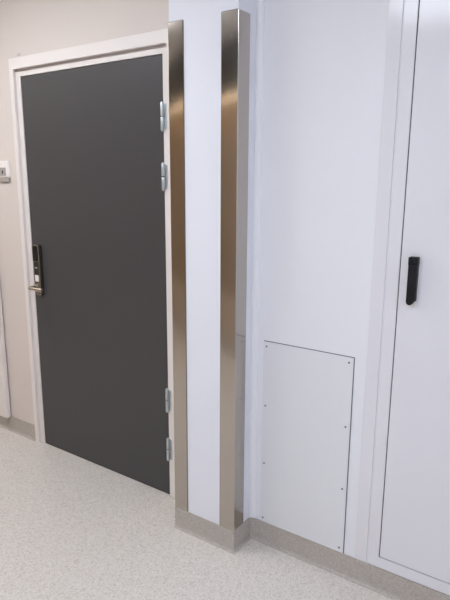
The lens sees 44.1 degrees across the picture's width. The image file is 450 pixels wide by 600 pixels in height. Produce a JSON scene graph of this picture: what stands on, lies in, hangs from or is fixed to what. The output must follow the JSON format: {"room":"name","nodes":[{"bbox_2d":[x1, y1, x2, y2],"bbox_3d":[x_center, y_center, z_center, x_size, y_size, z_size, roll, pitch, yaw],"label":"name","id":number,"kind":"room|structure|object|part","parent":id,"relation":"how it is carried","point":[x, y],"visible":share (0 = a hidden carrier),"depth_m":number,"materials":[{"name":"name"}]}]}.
{"room":"hospital interior","nodes":[
{"label":"hospital interior","id":0,"kind":"room"},
{"bbox_2d":[0,0,168,424],"bbox_3d":[-1.732,-0.544,3.583,4.672,2.620,0.160,9,15,34],"label":"wall","id":1,"kind":"structure","parent":0,"point":[27,27],"depth_m":2.88,"materials":[{"name":"beige paint"}]},
{"bbox_2d":[0,289,10,417],"bbox_3d":[-1.701,-0.378,3.470,0.888,2.158,0.026,9,15,34],"label":"wall panel","id":2,"kind":"object","parent":1,"relation":"attached to","point":[5,412],"visible":1,"depth_m":3.40,"materials":[{"name":"white paint"}]},
{"bbox_2d":[0,161,10,181],"bbox_3d":[-1.226,-0.713,3.080,0.099,0.114,0.017,9,15,34],"label":"wall switch","id":3,"kind":"object","parent":1,"relation":"attached to","point":[5,175],"visible":1,"depth_m":3.07,"materials":[{"name":"white plastic"}]},
{"bbox_2d":[0,416,35,441],"bbox_3d":[-2.422,0.608,4.204,3.131,0.098,0.017,9,15,34],"label":"baseboard","id":4,"kind":"structure","parent":1,"relation":"attached to","point":[16,425],"depth_m":3.43,"materials":[{"name":"plastic"}]},
{"bbox_2d":[8,28,174,499],"bbox_3d":[-0.649,-0.138,2.836,1.119,2.152,0.230,9,15,34],"label":"door","id":5,"kind":"structure","parent":1,"relation":"in","point":[91,129],"depth_m":2.78,"materials":[{"name":"grey paint"}]},
{"bbox_3d":[-1.013,-0.063,3.008,0.129,0.034,0.066,9,15,34],"label":"lever","id":6,"kind":"part","parent":5,"relation":"part of","materials":[{"name":"silver metal"}]},
{"bbox_3d":[-1.022,-0.165,3.050,0.042,0.279,0.027,9,15,34],"label":"lock plate","id":7,"kind":"part","parent":5,"relation":"part of","materials":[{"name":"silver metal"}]},
{"bbox_3d":[-0.258,-0.789,2.390,0.017,0.105,0.002,9,15,34],"label":"frame plate","id":8,"kind":"part","parent":5,"relation":"part of","materials":[{"name":"metal"}]},
{"bbox_3d":[-0.259,-0.542,2.443,0.017,0.105,0.002,9,15,34],"label":"frame plate","id":9,"kind":"part","parent":5,"relation":"part of","materials":[{"name":"metal"}]},
{"bbox_3d":[-0.265,0.481,2.663,0.017,0.105,0.002,9,15,34],"label":"frame plate","id":10,"kind":"part","parent":5,"relation":"part of","materials":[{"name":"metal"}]},
{"bbox_3d":[-0.266,0.730,2.717,0.017,0.105,0.002,9,15,34],"label":"frame plate","id":11,"kind":"part","parent":5,"relation":"part of","materials":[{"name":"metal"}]},
{"bbox_2d":[0,427,392,599],"bbox_3d":[-1.194,1.181,1.946,7.800,0.060,3.050,9,15,34],"label":"floor","id":12,"kind":"structure","parent":0,"point":[73,527],"depth_m":2.36,"materials":[{"name":"plastic"}]},
{"bbox_2d":[169,0,256,524],"bbox_3d":[-0.037,-0.247,2.241,0.314,2.620,0.174,9,15,34],"label":"wall column","id":13,"kind":"structure","parent":0,"point":[202,18],"depth_m":2.16,"materials":[{"name":"white paint"}]},
{"bbox_2d":[168,20,187,511],"bbox_3d":[-0.169,-0.057,2.309,0.075,2.021,0.074,9,15,34],"label":"guard","id":14,"kind":"object","parent":13,"relation":"attached to","point":[175,28],"visible":1,"depth_m":2.25,"materials":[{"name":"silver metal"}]},
{"bbox_2d":[174,507,250,554],"bbox_3d":[-0.043,0.988,2.496,0.334,0.098,0.190,9,15,34],"label":"baseboard","id":15,"kind":"structure","parent":13,"relation":"attached to","point":[212,533],"depth_m":2.42,"materials":[{"name":"plastic"}]},
{"bbox_2d":[219,8,249,530],"bbox_3d":[0.033,-0.026,2.172,0.075,2.021,0.074,9,15,34],"label":"guard","id":16,"kind":"object","parent":13,"relation":"attached to","point":[235,23],"visible":1,"depth_m":2.11,"materials":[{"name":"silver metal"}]},
{"bbox_2d":[255,0,449,595],"bbox_3d":[1.463,-0.058,1.401,3.132,2.620,0.204,9,15,34],"label":"wall","id":17,"kind":"structure","parent":0,"point":[325,60],"depth_m":1.99,"materials":[{"name":"white paint"}]},
{"bbox_2d":[248,0,264,517],"bbox_3d":[0.123,-0.280,2.164,0.026,2.522,0.016,9,15,34],"label":"trim","id":18,"kind":"structure","parent":17,"relation":"attached to","point":[260,8],"depth_m":2.18,"materials":[{"name":"white plastic"}]},
{"bbox_2d":[260,340,354,552],"bbox_3d":[0.313,0.583,2.219,0.385,0.811,0.008,9,15,34],"label":"access panel","id":19,"kind":"object","parent":17,"relation":"attached to","point":[308,393],"visible":1,"depth_m":2.21,"materials":[{"name":"grey metal"}]},
{"bbox_2d":[250,517,449,599],"bbox_3d":[1.395,1.193,1.579,3.132,0.098,0.017,9,15,34],"label":"baseboard","id":20,"kind":"structure","parent":17,"relation":"attached to","point":[393,586],"depth_m":2.21,"materials":[{"name":"plastic"}]},
{"bbox_2d":[355,0,403,560],"bbox_3d":[0.533,-0.126,1.915,0.046,2.314,0.003,9,15,34],"label":"trim","id":21,"kind":"structure","parent":17,"relation":"attached to","point":[395,16],"depth_m":1.91,"materials":[{"name":"white paint"}]},
{"bbox_2d":[367,0,449,594],"bbox_3d":[0.928,-0.075,1.627,0.926,2.346,0.044,9,15,34],"label":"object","id":22,"kind":"object","parent":17,"relation":"attached to","point":[409,529],"visible":1,"depth_m":1.88,"materials":[{"name":"white paint"}]},
{"bbox_3d":[0.622,-0.062,1.842,0.030,0.160,0.024,9,15,34],"label":"handle","id":23,"kind":"part","parent":22,"relation":"part of","materials":[{"name":"black plastic"}]},
{"bbox_3d":[0.633,-0.056,1.852,0.018,0.169,0.005,9,15,34],"label":"handle","id":24,"kind":"part","parent":22,"relation":"part of","materials":[{"name":"black plastic"}]}
]}

